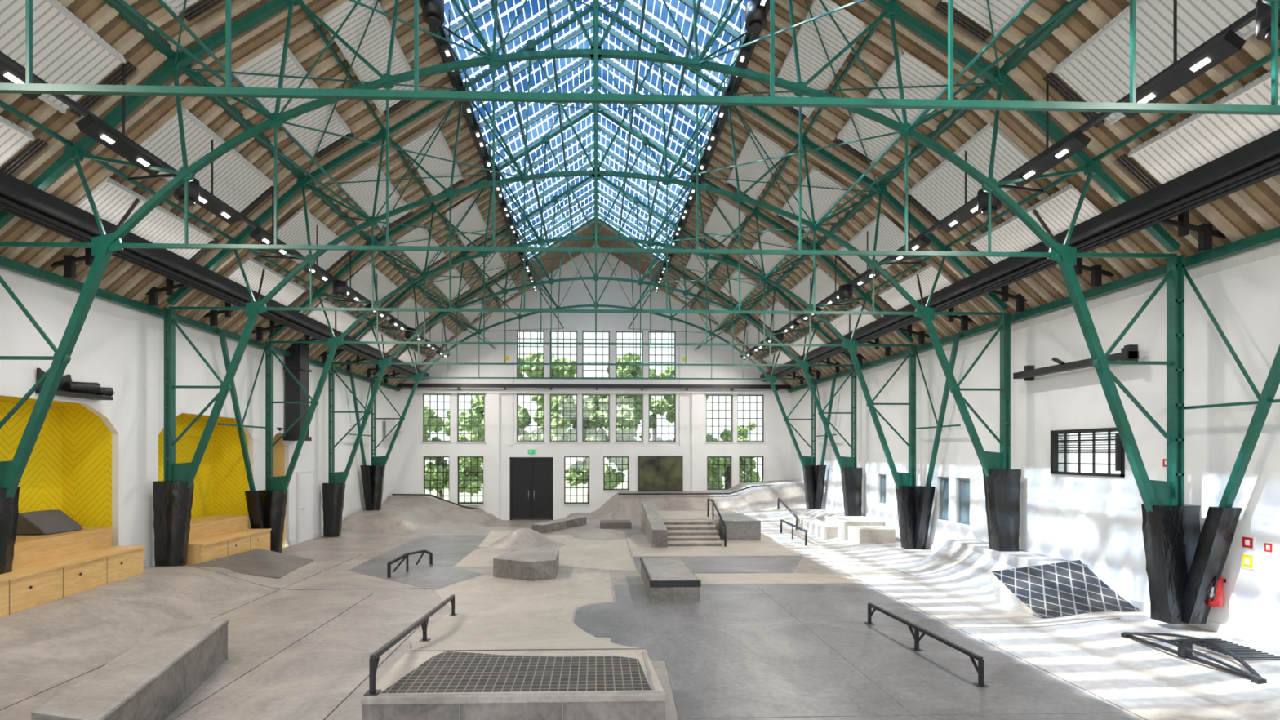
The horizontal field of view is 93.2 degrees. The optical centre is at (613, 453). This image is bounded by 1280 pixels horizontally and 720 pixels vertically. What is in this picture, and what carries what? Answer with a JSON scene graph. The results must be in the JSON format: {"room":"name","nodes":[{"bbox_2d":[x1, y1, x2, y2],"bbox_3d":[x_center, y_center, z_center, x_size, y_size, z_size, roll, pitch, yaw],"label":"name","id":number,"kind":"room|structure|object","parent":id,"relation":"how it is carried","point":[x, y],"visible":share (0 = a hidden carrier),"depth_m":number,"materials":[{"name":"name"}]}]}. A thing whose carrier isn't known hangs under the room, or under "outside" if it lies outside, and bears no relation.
{"room":"indoor skatepark","nodes":[
{"label":"indoor skatepark","id":0,"kind":"room"},
{"bbox_2d":[0,267,397,566],"bbox_3d":[-9.636,0.300,11.169,1.100,6.300,30.900,0,0,-2],"label":"wall","id":1,"kind":"structure","parent":0,"point":[98,463],"depth_m":11.58,"materials":[{"name":"white paint"}]},
{"bbox_2d":[35,368,114,399],"bbox_3d":[-8.883,-1.130,10.042,0.338,0.400,1.201,0,0,-2],"label":"heater","id":2,"kind":"object","parent":1,"relation":"attached to","point":[86,390],"visible":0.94,"depth_m":9.99,"materials":[{"name":"black metal"}]},
{"bbox_2d":[295,471,313,543],"bbox_3d":[-9.226,1.600,18.134,0.132,2.100,1.000,0,0,-2],"label":"door","id":3,"kind":"structure","parent":1,"relation":"in","point":[304,480],"depth_m":17.98,"materials":[{"name":"white paint"}]},
{"bbox_2d":[166,4,1008,317],"bbox_3d":[-0.360,-5.879,12.135,16.828,6.257,0.120,0,0,-2],"label":"roof truss","id":4,"kind":"object","parent":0,"point":[740,197],"depth_m":12.11,"materials":[{"name":"metal"}]},
{"bbox_2d":[0,0,1181,260],"bbox_3d":[-0.252,-5.879,8.496,16.828,6.257,0.120,0,0,-2],"label":"roof truss","id":5,"kind":"object","parent":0,"point":[75,153],"depth_m":8.47,"materials":[{"name":"metal"}]},
{"bbox_2d":[267,107,914,348],"bbox_3d":[-0.468,-5.879,15.773,16.828,6.257,0.120,0,0,-2],"label":"roof truss","id":6,"kind":"object","parent":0,"point":[433,209],"depth_m":15.75,"materials":[{"name":"metal"}]},
{"bbox_2d":[331,176,853,368],"bbox_3d":[-0.576,-5.879,19.411,16.828,6.257,0.120,0,0,-2],"label":"roof truss","id":7,"kind":"object","parent":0,"point":[686,292],"depth_m":19.39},
{"bbox_2d":[372,217,814,381],"bbox_3d":[-0.684,-5.879,23.050,16.828,6.257,0.120,0,0,-2],"label":"roof truss","id":8,"kind":"object","parent":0,"point":[519,317],"depth_m":23.03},
{"bbox_2d":[397,244,791,519],"bbox_3d":[-0.801,-2.975,27.003,18.200,12.850,0.470,0,0,-2],"label":"wall","id":9,"kind":"structure","parent":0,"point":[500,409],"depth_m":26.86,"materials":[{"name":"white paint"}]},
{"bbox_2d":[421,394,450,442],"bbox_3d":[-7.847,-1.540,26.744,1.300,2.160,0.230,0,0,-2],"label":"window","id":10,"kind":"structure","parent":9,"relation":"in","point":[424,402],"depth_m":26.80,"materials":[{"name":"grey"}]},
{"bbox_2d":[423,456,448,498],"bbox_3d":[-7.847,1.225,26.744,1.230,2.150,0.230,0,0,-2],"label":"window","id":11,"kind":"structure","parent":9,"relation":"in","point":[424,457],"depth_m":26.80,"materials":[{"name":"black metal"}]},
{"bbox_2d":[455,394,485,442],"bbox_3d":[-6.327,-1.540,26.789,1.300,2.160,0.230,0,0,-2],"label":"window","id":12,"kind":"structure","parent":9,"relation":"in","point":[458,402],"depth_m":26.85,"materials":[{"name":"grey"}]},
{"bbox_2d":[457,456,484,505],"bbox_3d":[-6.348,1.225,26.788,1.230,2.150,0.230,0,0,-2],"label":"window","id":13,"kind":"structure","parent":9,"relation":"in","point":[459,457],"depth_m":26.86,"materials":[{"name":"black metal"}]},
{"bbox_2d":[515,394,545,442],"bbox_3d":[-3.709,-1.540,26.867,1.300,2.160,0.230,0,0,-2],"label":"window","id":14,"kind":"structure","parent":9,"relation":"in","point":[543,395],"depth_m":26.93,"materials":[{"name":"grey"}]},
{"bbox_2d":[516,330,544,377],"bbox_3d":[-3.709,-4.370,26.867,1.300,2.160,0.230,0,0,-2],"label":"window","id":15,"kind":"structure","parent":9,"relation":"in","point":[517,331],"depth_m":26.93,"materials":[{"name":"grey"}]},
{"bbox_2d":[509,457,553,519],"bbox_3d":[-3.658,1.615,26.836,1.920,2.870,0.175,0,0,-2],"label":"door","id":16,"kind":"structure","parent":9,"relation":"in","point":[531,478],"depth_m":26.85,"materials":[{"name":"black paint"}]},
{"bbox_2d":[548,394,577,442],"bbox_3d":[-2.239,-1.540,26.910,1.300,2.160,0.230,0,0,-2],"label":"window","id":17,"kind":"structure","parent":9,"relation":"in","point":[557,395],"depth_m":26.97,"materials":[{"name":"grey"}]},
{"bbox_2d":[550,330,577,377],"bbox_3d":[-2.239,-4.370,26.910,1.300,2.160,0.230,0,0,-2],"label":"window","id":18,"kind":"structure","parent":9,"relation":"in","point":[557,331],"depth_m":26.97,"materials":[{"name":"grey"}]},
{"bbox_2d":[563,456,590,505],"bbox_3d":[-1.650,1.225,26.928,1.210,2.150,0.230,0,0,-2],"label":"window","id":19,"kind":"structure","parent":9,"relation":"in","point":[570,503],"depth_m":26.99,"materials":[{"name":"black metal"}]},
{"bbox_2d":[396,389,791,394],"bbox_3d":[-0.795,-2.710,26.777,17.400,0.120,0.218,0,0,-2],"label":"trim","id":20,"kind":"structure","parent":9,"relation":"attached to","point":[401,390],"depth_m":26.70,"materials":[{"name":"white paint"}]},
{"bbox_2d":[396,383,791,391],"bbox_3d":[-0.791,-2.890,26.638,17.200,0.240,0.499,0,0,-2],"label":"beam","id":21,"kind":"structure","parent":9,"relation":"attached to","point":[459,386],"depth_m":26.39,"materials":[{"name":"black metal"}]},
{"bbox_2d":[581,394,610,442],"bbox_3d":[-0.800,-1.540,26.953,1.300,2.160,0.230,0,0,-2],"label":"window","id":22,"kind":"structure","parent":9,"relation":"in","point":[583,395],"depth_m":27.01,"materials":[{"name":"grey"}]},
{"bbox_2d":[582,330,609,377],"bbox_3d":[-0.800,-4.370,26.953,1.300,2.160,0.230,0,0,-2],"label":"window","id":23,"kind":"structure","parent":9,"relation":"in","point":[583,331],"depth_m":27.02,"materials":[{"name":"grey"}]},
{"bbox_2d":[602,456,630,491],"bbox_3d":[0.100,0.925,26.980,1.210,1.550,0.230,0,0,-2],"label":"window","id":24,"kind":"structure","parent":9,"relation":"in","point":[604,464],"depth_m":27.03,"materials":[{"name":"glass"}]},
{"bbox_2d":[614,394,644,442],"bbox_3d":[0.689,-1.540,26.997,1.300,2.160,0.230,0,0,-2],"label":"window","id":25,"kind":"structure","parent":9,"relation":"in","point":[616,395],"depth_m":27.06,"materials":[{"name":"grey"}]},
{"bbox_2d":[615,331,643,377],"bbox_3d":[0.689,-4.370,26.997,1.300,2.160,0.230,0,0,-2],"label":"window","id":26,"kind":"structure","parent":9,"relation":"in","point":[628,332],"depth_m":27.06,"materials":[{"name":"grey"}]},
{"bbox_2d":[638,456,682,491],"bbox_3d":[2.077,0.910,26.944,1.990,1.560,0.060,0,0,-2],"label":"panel","id":27,"kind":"object","parent":9,"relation":"attached to","point":[655,473],"visible":1,"depth_m":26.92,"materials":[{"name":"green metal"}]},
{"bbox_2d":[648,394,676,442],"bbox_3d":[2.159,-1.540,27.041,1.300,2.160,0.230,0,0,-2],"label":"window","id":28,"kind":"structure","parent":9,"relation":"in","point":[655,395],"depth_m":27.11,"materials":[{"name":"grey"}]},
{"bbox_2d":[648,331,675,377],"bbox_3d":[2.159,-4.370,27.041,1.300,2.160,0.230,0,0,-2],"label":"window","id":29,"kind":"structure","parent":9,"relation":"in","point":[655,332],"depth_m":27.11,"materials":[{"name":"grey"}]},
{"bbox_2d":[706,456,731,491],"bbox_3d":[4.728,0.925,27.117,1.200,1.550,0.230,0,0,-2],"label":"window","id":30,"kind":"structure","parent":9,"relation":"in","point":[718,489],"depth_m":27.18,"materials":[{"name":"black metal"}]},
{"bbox_2d":[705,395,733,442],"bbox_3d":[4.728,-1.540,27.117,1.300,2.160,0.230,0,0,-2],"label":"window","id":31,"kind":"structure","parent":9,"relation":"in","point":[712,402],"depth_m":27.18,"materials":[{"name":"grey"}]},
{"bbox_2d":[736,395,765,442],"bbox_3d":[6.137,-1.540,27.159,1.300,2.160,0.230,0,0,-2],"label":"window","id":32,"kind":"structure","parent":9,"relation":"in","point":[743,402],"depth_m":27.23,"materials":[{"name":"grey"}]},
{"bbox_2d":[0,480,1279,719],"bbox_3d":[-0.340,2.095,11.445,17.500,1.750,30.900,0,0,-2],"label":"floor","id":33,"kind":"structure","parent":0,"point":[43,646],"depth_m":8.94,"materials":[{"name":"concrete"}]},
{"bbox_2d":[0,232,123,497],"bbox_3d":[-7.734,-0.440,7.356,2.025,5.180,1.965,0,0,-2],"label":"steel column","id":34,"kind":"structure","parent":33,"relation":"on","point":[11,472],"depth_m":8.24,"materials":[{"name":"metal"}]},
{"bbox_2d":[0,486,20,574],"bbox_3d":[-8.547,1.300,7.978,0.622,1.700,0.868,0,0,-2],"label":"pad","id":35,"kind":"object","parent":34,"relation":"attached to","point":[9,510],"visible":0.72,"depth_m":8.28,"materials":[{"name":"black plastic"}]},
{"bbox_2d":[0,526,144,617],"bbox_3d":[-8.806,1.780,8.918,1.725,0.940,3.653,0,0,-2],"label":"wooden bench","id":36,"kind":"object","parent":33,"relation":"on","point":[49,567],"visible":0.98,"depth_m":9.27,"materials":[{"name":"brown wood"}]},
{"bbox_2d":[16,510,83,534],"bbox_3d":[-9.355,1.135,9.987,0.590,0.330,0.720,0,0,-2],"label":"ramp","id":37,"kind":"object","parent":36,"relation":"on","point":[44,522],"visible":0.8,"depth_m":9.83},
{"bbox_2d":[31,618,229,719],"bbox_3d":[-4.881,2.397,6.335,0.663,0.506,3.314,0,0,-16],"label":"ledge","id":38,"kind":"object","parent":33,"relation":"on","point":[151,679],"visible":1,"depth_m":6.04,"materials":[{"name":"concrete"}]},
{"bbox_2d":[152,480,194,566],"bbox_3d":[-8.662,1.390,11.888,0.630,1.680,0.323,0,0,-2],"label":"pad","id":39,"kind":"object","parent":33,"relation":"on","point":[172,500],"visible":0.94,"depth_m":11.73,"materials":[{"name":"black plastic"}]},
{"bbox_2d":[164,300,266,488],"bbox_3d":[-7.842,-0.400,11.913,1.970,5.260,0.130,0,0,-2],"label":"steel column","id":40,"kind":"structure","parent":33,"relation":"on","point":[173,471],"depth_m":11.87,"materials":[{"name":"metal"}]},
{"bbox_2d":[186,515,271,564],"bbox_3d":[-9.121,2.000,13.635,1.375,0.940,2.600,0,0,-2],"label":"wooden bench","id":41,"kind":"object","parent":33,"relation":"on","point":[212,537],"visible":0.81,"depth_m":13.57,"materials":[{"name":"brown wood"}]},
{"bbox_2d":[187,548,313,578],"bbox_3d":[-7.597,2.430,13.280,1.400,0.480,3.200,0,0,-2],"label":"ramp","id":42,"kind":"object","parent":33,"relation":"on","point":[257,562],"visible":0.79,"depth_m":13.14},
{"bbox_2d":[244,489,287,552],"bbox_3d":[-8.762,1.780,15.255,0.622,1.700,0.865,0,0,-2],"label":"pad","id":43,"kind":"object","parent":33,"relation":"on","point":[266,509],"visible":0.67,"depth_m":15.37,"materials":[{"name":"black plastic"}]},
{"bbox_2d":[322,482,345,536],"bbox_3d":[-8.871,1.790,19.165,0.618,1.680,0.322,0,0,-2],"label":"pad","id":44,"kind":"object","parent":33,"relation":"on","point":[333,494],"visible":1,"depth_m":19.01,"materials":[{"name":"black plastic"}]},
{"bbox_2d":[328,358,391,485],"bbox_3d":[-8.058,-0.200,19.189,1.970,5.660,0.130,0,0,-2],"label":"steel column","id":45,"kind":"structure","parent":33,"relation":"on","point":[338,477],"depth_m":19.15,"materials":[{"name":"metal"}]},
{"bbox_2d":[360,465,385,510],"bbox_3d":[-8.974,1.300,22.533,0.629,1.700,0.866,0,0,-2],"label":"pad","id":46,"kind":"object","parent":33,"relation":"on","point":[372,476],"visible":1,"depth_m":22.65,"materials":[{"name":"black plastic"}]},
{"bbox_2d":[477,530,513,547],"bbox_3d":[-3.486,2.550,18.005,0.700,0.200,2.200,0,0,-2],"label":"ramp","id":47,"kind":"object","parent":33,"relation":"on","point":[494,535],"visible":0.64,"depth_m":18.11,"materials":[{"name":"concrete"}]},
{"bbox_2d":[361,648,666,719],"bbox_3d":[-0.892,2.394,5.954,2.670,0.512,1.285,0,0,-2],"label":"ramp","id":48,"kind":"object","parent":33,"relation":"on","point":[620,684],"visible":1,"depth_m":5.57,"materials":[{"name":"concrete"}]},
{"bbox_2d":[406,613,644,651],"bbox_3d":[-1.211,2.402,8.288,3.010,0.516,3.400,0,0,-2],"label":"ramp","id":49,"kind":"object","parent":33,"relation":"on","point":[490,631],"visible":0.9,"depth_m":8.22,"materials":[{"name":"concrete"}]},
{"bbox_2d":[363,595,457,695],"bbox_3d":[-2.388,2.227,7.633,0.136,0.847,4.641,0,0,-6],"label":"rail","id":50,"kind":"object","parent":49,"relation":"on","point":[374,659],"visible":1,"depth_m":6.22,"materials":[{"name":"black metal"}]},
{"bbox_2d":[531,515,586,533],"bbox_3d":[-1.886,2.515,21.404,0.494,0.270,3.024,0,0,27],"label":"concrete ledge","id":51,"kind":"object","parent":33,"relation":"on","point":[562,523],"visible":0.89,"depth_m":20.92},
{"bbox_2d":[0,554,1147,719],"bbox_3d":[-1.052,2.416,8.010,16.091,0.473,11.713,0,0,17],"label":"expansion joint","id":52,"kind":"object","parent":33,"relation":"on","point":[361,554],"visible":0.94,"depth_m":7.38,"materials":[{"name":"concrete"}]},
{"bbox_2d":[600,520,631,528],"bbox_3d":[0.056,2.550,21.711,1.100,0.200,1.000,0,0,-2],"label":"concrete block","id":53,"kind":"object","parent":33,"relation":"on","point":[604,524],"visible":1,"depth_m":21.22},
{"bbox_2d":[617,484,772,494],"bbox_3d":[3.826,1.470,24.500,7.305,0.417,0.174,0,0,-4],"label":"coping","id":54,"kind":"object","parent":33,"relation":"on","point":[756,485],"visible":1,"depth_m":24.41,"materials":[{"name":"black metal"}]},
{"bbox_2d":[802,465,826,509],"bbox_3d":[7.625,1.300,23.025,0.627,1.700,0.866,0,0,-2],"label":"pad","id":55,"kind":"object","parent":33,"relation":"on","point":[813,475],"visible":1,"depth_m":23.14,"materials":[{"name":"black plastic"}]},
{"bbox_2d":[796,360,856,471],"bbox_3d":[6.906,-0.440,19.634,1.970,5.180,0.130,0,0,-2],"label":"column","id":56,"kind":"structure","parent":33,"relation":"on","point":[843,461],"depth_m":19.60,"materials":[{"name":"metal"}]},
{"bbox_2d":[791,515,895,544],"bbox_3d":[7.227,2.340,19.423,1.600,0.620,4.600,0,0,-2],"label":"blocks","id":57,"kind":"object","parent":33,"relation":"on","point":[859,530],"visible":0.81,"depth_m":18.00},
{"bbox_2d":[840,467,862,515],"bbox_3d":[7.722,1.310,19.657,0.619,1.680,0.322,0,0,-2],"label":"pad","id":58,"kind":"object","parent":33,"relation":"on","point":[851,477],"visible":0.91,"depth_m":19.50,"materials":[{"name":"black plastic"}]},
{"bbox_2d":[841,333,960,488],"bbox_3d":[7.068,-0.240,15.079,2.025,5.580,1.965,0,0,-2],"label":"column","id":59,"kind":"structure","parent":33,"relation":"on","point":[900,478],"depth_m":15.95,"materials":[{"name":"metal"}]},
{"bbox_2d":[895,485,935,549],"bbox_3d":[7.840,1.700,15.748,0.623,1.700,0.865,0,0,-2],"label":"pad","id":60,"kind":"object","parent":33,"relation":"on","point":[914,503],"visible":0.98,"depth_m":15.86,"materials":[{"name":"black plastic"}]},
{"bbox_2d":[890,539,1141,617],"bbox_3d":[7.400,2.275,11.750,1.990,0.750,4.350,0,0,-2],"label":"ramp","id":61,"kind":"object","parent":33,"relation":"on","point":[1041,585],"visible":1,"depth_m":10.59,"materials":[{"name":"concrete"}]},
{"bbox_2d":[914,305,1010,476],"bbox_3d":[7.122,-0.510,12.357,1.970,5.040,0.130,0,0,-2],"label":"column","id":62,"kind":"structure","parent":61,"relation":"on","point":[988,460],"depth_m":12.34,"materials":[{"name":"metal"}]},
{"bbox_2d":[982,469,1021,551],"bbox_3d":[7.930,1.170,12.380,0.630,1.680,0.323,0,0,-2],"label":"pad","id":63,"kind":"object","parent":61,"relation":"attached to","point":[1002,486],"visible":0.97,"depth_m":12.23,"materials":[{"name":"black plastic"}]},
{"bbox_2d":[1141,504,1242,623],"bbox_3d":[8.051,1.580,8.470,0.632,1.700,0.868,0,0,-2],"label":"pad","id":64,"kind":"object","parent":33,"relation":"on","point":[1184,562],"visible":0.98,"depth_m":8.58,"materials":[{"name":"black plastic"}]},
{"bbox_2d":[1120,631,1266,684],"bbox_3d":[7.226,2.498,7.643,0.520,0.265,1.770,0,0,-2],"label":"rail","id":65,"kind":"object","parent":33,"relation":"on","point":[1185,651],"visible":0.95,"depth_m":7.53,"materials":[{"name":"black metal"}]},
{"bbox_2d":[1174,638,1279,662],"bbox_3d":[7.899,2.518,7.743,0.590,0.035,0.890,0,0,-2],"label":"ramp","id":66,"kind":"object","parent":33,"relation":"on","point":[1248,655],"visible":0.77,"depth_m":7.63,"materials":[{"name":"black metal"}]},
{"bbox_2d":[0,0,1279,386],"bbox_3d":[-0.341,-6.115,11.495,17.900,6.690,31.600,0,0,-2],"label":"roof beams","id":67,"kind":"structure","parent":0,"point":[1265,197],"depth_m":9.69,"materials":[{"name":"wood"}]},
{"bbox_2d":[0,50,25,83],"label":"track lighting","id":68,"kind":"object","parent":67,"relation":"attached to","point":[11,71],"depth_m":6.30,"materials":[{"name":"black metal"}]},
{"bbox_2d":[50,93,177,176],"label":"track lighting","id":69,"kind":"object","parent":67,"relation":"attached to","point":[94,126],"depth_m":7.70,"materials":[{"name":"black metal"}]},
{"bbox_2d":[188,161,287,244],"label":"track lighting","id":70,"kind":"object","parent":67,"relation":"attached to","point":[198,195],"depth_m":9.91,"materials":[{"name":"black metal"}]},
{"bbox_2d":[302,251,371,307],"label":"track lighting","id":71,"kind":"object","parent":67,"relation":"attached to","point":[340,289],"depth_m":14.27,"materials":[{"name":"black metal"}]},
{"bbox_2d":[371,292,415,339],"label":"track lighting","id":72,"kind":"object","parent":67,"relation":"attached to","point":[395,322],"depth_m":18.62,"materials":[{"name":"black metal"}]},
{"bbox_2d":[0,0,1279,368],"bbox_3d":[-0.363,-5.274,12.242,15.540,3.379,28.303,0,0,-2],"label":"ceiling panels","id":73,"kind":"object","parent":67,"relation":"attached to","point":[66,51],"visible":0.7,"depth_m":9.89,"materials":[{"name":"grey"}]},
{"bbox_2d":[773,295,816,341],"label":"track lighting","id":74,"kind":"object","parent":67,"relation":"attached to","point":[793,324],"depth_m":19.11,"materials":[{"name":"black metal"}]},
{"bbox_2d":[815,256,880,311],"label":"track lighting","id":75,"kind":"object","parent":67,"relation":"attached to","point":[844,292],"depth_m":14.64,"materials":[{"name":"black metal"}]},
{"bbox_2d":[896,172,1001,251],"label":"track lighting","id":76,"kind":"object","parent":67,"relation":"attached to","point":[977,205],"depth_m":10.16,"materials":[{"name":"black metal"}]},
{"bbox_2d":[998,111,1112,187],"label":"track lighting","id":77,"kind":"object","parent":67,"relation":"attached to","point":[1076,140],"depth_m":8.08,"materials":[{"name":"black metal"}]},
{"bbox_2d":[1136,0,1271,102],"label":"track lighting","id":78,"kind":"object","parent":67,"relation":"attached to","point":[1213,51],"depth_m":6.10,"materials":[{"name":"black metal"}]},
{"bbox_2d":[0,0,1279,392],"bbox_3d":[-0.340,-5.830,11.445,17.360,6.259,30.900,0,0,-2],"label":"roof","id":79,"kind":"structure","parent":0,"point":[139,22],"depth_m":10.37,"materials":[{"name":"metal"}]},
{"bbox_2d":[0,170,428,383],"bbox_3d":[-8.342,-3.300,11.107,1.397,1.000,30.700,0,0,-2],"label":"beam","id":80,"kind":"structure","parent":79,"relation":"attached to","point":[21,199],"depth_m":10.65,"materials":[{"name":"black metal"}]},
{"bbox_2d":[217,328,343,493],"bbox_3d":[-7.950,-0.200,14.633,2.025,5.660,1.965,0,0,-2],"label":"steel column","id":81,"kind":"structure","parent":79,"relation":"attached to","point":[281,482],"depth_m":15.48,"materials":[{"name":"metal"}]},
{"bbox_2d":[283,338,311,440],"bbox_3d":[-9.010,-1.775,17.215,0.490,2.850,0.650,0,0,-2],"label":"speaker","id":82,"kind":"object","parent":79,"relation":"hanging from","point":[298,364],"visible":0.79,"depth_m":16.94,"materials":[{"name":"black metal"}]},
{"bbox_2d":[349,372,423,467],"bbox_3d":[-8.166,-0.440,21.910,2.025,5.180,1.965,0,0,-2],"label":"steel column","id":83,"kind":"structure","parent":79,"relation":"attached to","point":[375,460],"depth_m":22.77,"materials":[{"name":"metal"}]},
{"bbox_2d":[422,0,455,62],"label":"track lighting","id":84,"kind":"object","parent":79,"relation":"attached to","point":[433,13],"depth_m":9.11,"materials":[{"name":"black metal"}]},
{"bbox_2d":[461,101,500,181],"label":"track lighting","id":85,"kind":"object","parent":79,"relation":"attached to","point":[467,105],"depth_m":12.97,"materials":[{"name":"black metal"}]},
{"bbox_2d":[494,183,523,244],"label":"track lighting","id":86,"kind":"object","parent":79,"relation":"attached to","point":[498,189],"depth_m":16.86,"materials":[{"name":"black metal"}]},
{"bbox_2d":[418,0,770,272],"bbox_3d":[-0.323,-8.357,10.885,5.700,2.145,26.820,0,0,-2],"label":"skylight","id":87,"kind":"object","parent":79,"relation":"attached to","point":[548,15],"visible":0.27,"depth_m":14.46,"materials":[{"name":"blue glass"}]},
{"bbox_2d":[667,186,696,245],"label":"track lighting","id":88,"kind":"object","parent":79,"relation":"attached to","point":[692,192],"depth_m":17.03,"materials":[{"name":"black metal"}]},
{"bbox_2d":[690,105,728,184],"label":"track lighting","id":89,"kind":"object","parent":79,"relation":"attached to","point":[722,110],"depth_m":13.18,"materials":[{"name":"black metal"}]},
{"bbox_2d":[734,0,769,68],"label":"track lighting","id":90,"kind":"object","parent":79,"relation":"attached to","point":[755,16],"depth_m":9.21,"materials":[{"name":"black metal"}]},
{"bbox_2d":[764,373,836,469],"bbox_3d":[6.852,-0.440,22.356,2.025,5.180,1.965,0,0,-2],"label":"column","id":91,"kind":"structure","parent":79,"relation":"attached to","point":[805,460],"depth_m":23.23,"materials":[{"name":"metal"}]},
{"bbox_2d":[760,128,1279,384],"bbox_3d":[7.668,-3.300,11.583,1.397,1.000,30.700,0,0,-2],"label":"beam","id":92,"kind":"structure","parent":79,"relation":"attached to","point":[1255,162],"depth_m":8.79,"materials":[{"name":"black metal"}]},
{"bbox_2d":[1047,242,1279,512],"bbox_3d":[7.284,-0.300,7.802,2.025,5.460,1.965,0,0,-2],"label":"column","id":93,"kind":"structure","parent":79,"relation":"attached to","point":[1171,491],"depth_m":8.68,"materials":[{"name":"metal"}]},
{"bbox_2d":[0,0,1279,388],"bbox_3d":[-0.342,-5.147,11.525,17.666,4.670,30.750,0,0,-2],"label":"ceiling","id":94,"kind":"structure","parent":0,"point":[1256,48],"depth_m":11.37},
{"bbox_2d":[0,0,1279,115],"bbox_3d":[-0.144,-5.879,4.858,16.828,6.257,0.120,0,0,-2],"label":"roof truss","id":95,"kind":"object","parent":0,"point":[28,87],"depth_m":4.86,"materials":[{"name":"metal"}]},
{"bbox_2d":[347,533,1140,719],"bbox_3d":[0.063,2.656,11.357,12.000,0.028,16.700,0,0,-2],"label":"floor","id":96,"kind":"structure","parent":0,"point":[735,652],"depth_m":8.92,"materials":[{"name":"concrete"}]},
{"bbox_2d":[386,550,432,577],"bbox_3d":[-4.561,2.438,13.619,0.082,0.425,1.641,0,0,16],"label":"rail","id":97,"kind":"object","parent":96,"relation":"on","point":[404,556],"visible":1,"depth_m":13.44,"materials":[{"name":"black metal"}]},
{"bbox_2d":[493,546,559,581],"bbox_3d":[-1.926,2.445,13.525,1.348,0.410,2.048,0,0,-2],"label":"concrete block","id":98,"kind":"object","parent":96,"relation":"on","point":[524,563],"visible":1,"depth_m":12.76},
{"bbox_2d":[640,557,701,602],"bbox_3d":[1.057,2.456,11.929,0.910,0.388,2.415,0,0,-2],"label":"box","id":99,"kind":"object","parent":96,"relation":"on","point":[664,579],"visible":1,"depth_m":10.84,"materials":[{"name":"grey concrete"}]},
{"bbox_2d":[640,501,760,547],"bbox_3d":[2.718,2.161,19.329,3.420,0.979,4.720,0,0,-2],"label":"stairs","id":100,"kind":"structure","parent":96,"relation":"on","point":[662,529],"depth_m":18.32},
{"bbox_2d":[864,603,989,687],"bbox_3d":[4.071,2.484,8.124,0.127,0.322,2.630,0,0,-5],"label":"rail","id":101,"kind":"object","parent":96,"relation":"on","point":[980,668],"visible":1,"depth_m":7.87,"materials":[{"name":"black metal"}]},
{"bbox_2d":[790,240,1279,639],"bbox_3d":[8.566,0.300,11.709,0.380,6.300,30.900,0,0,-2],"label":"wall","id":102,"kind":"structure","parent":0,"point":[1096,522],"depth_m":10.51,"materials":[{"name":"white paint"}]},
{"bbox_2d":[938,476,948,520],"bbox_3d":[8.401,1.150,15.256,0.100,1.100,0.500,0,0,-2],"label":"window","id":103,"kind":"structure","parent":102,"relation":"in","point":[943,481],"depth_m":15.37,"materials":[{"name":"blue glass"}]},
{"bbox_2d":[957,477,969,524],"bbox_3d":[8.426,1.150,14.431,0.100,1.100,0.550,0,0,-2],"label":"window","id":104,"kind":"structure","parent":102,"relation":"in","point":[963,484],"depth_m":14.54,"materials":[{"name":"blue glass"}]},
{"bbox_2d":[793,477,1279,650],"bbox_3d":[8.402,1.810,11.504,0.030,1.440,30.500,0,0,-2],"label":"baseboard","id":105,"kind":"structure","parent":102,"relation":"attached to","point":[1254,637],"depth_m":8.44,"materials":[{"name":"white paint"}]},
{"bbox_2d":[1013,344,1138,381],"bbox_3d":[8.228,-1.600,10.924,0.382,0.300,2.650,0,0,-2],"label":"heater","id":106,"kind":"object","parent":102,"relation":"attached to","point":[1130,352],"visible":0.89,"depth_m":10.82,"materials":[{"name":"black metal"}]},
{"bbox_2d":[1050,427,1124,477],"bbox_3d":[8.403,-0.015,10.804,0.200,0.830,1.600,0,0,-2],"label":"window","id":107,"kind":"structure","parent":102,"relation":"in","point":[1119,451],"depth_m":10.72,"materials":[{"name":"black metal"}]},
{"bbox_2d":[1207,568,1226,607],"bbox_3d":[8.388,1.845,8.408,0.232,0.570,0.196,0,0,-2],"label":"fire extinguisher","id":108,"kind":"object","parent":102,"relation":"attached to","point":[1216,596],"visible":0.57,"depth_m":8.34,"materials":[{"name":"red metal"}]},
{"label":"outside","id":109,"kind":"structure","parent":0,"visible":0},
{"bbox_2d":[425,476,761,502],"bbox_3d":[-0.340,3.500,11.445,120.000,0.100,150.900,0,0,-2],"label":"ground","id":110,"kind":"structure","parent":109,"point":[573,491],"depth_m":51.60,"materials":[{"name":"green plant"}]},
{"bbox_2d":[424,405,482,498],"bbox_3d":[-11.678,0.217,40.730,5.796,6.565,4.017,0,0,-2],"label":"tree","id":111,"kind":"object","parent":110,"relation":"on","point":[433,420],"visible":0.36,"depth_m":39.82,"materials":[{"name":"green plant"}]},
{"bbox_2d":[458,351,576,466],"bbox_3d":[-5.673,-1.217,35.929,7.130,9.435,4.453,0,0,-2],"label":"tree","id":112,"kind":"object","parent":110,"relation":"on","point":[534,357],"visible":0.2,"depth_m":34.89,"materials":[{"name":"green plant"}]},
{"bbox_2d":[551,395,638,502],"bbox_3d":[-1.337,-0.164,34.778,5.815,7.329,4.149,0,0,-2],"label":"tree","id":113,"kind":"object","parent":110,"relation":"on","point":[560,398],"visible":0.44,"depth_m":33.74,"materials":[{"name":"green plant"}]},
{"bbox_2d":[606,351,708,464],"bbox_3d":[2.588,-1.369,38.224,6.628,9.738,4.922,0,0,-2],"label":"tree","id":114,"kind":"object","parent":110,"relation":"on","point":[625,357],"visible":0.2,"depth_m":36.79,"materials":[{"name":"green plant"}]},
{"bbox_2d":[706,421,760,488],"bbox_3d":[7.452,0.353,41.255,5.296,6.294,4.025,0,0,-2],"label":"tree","id":115,"kind":"object","parent":110,"relation":"on","point":[728,437],"visible":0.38,"depth_m":40.32,"materials":[{"name":"green plant"}]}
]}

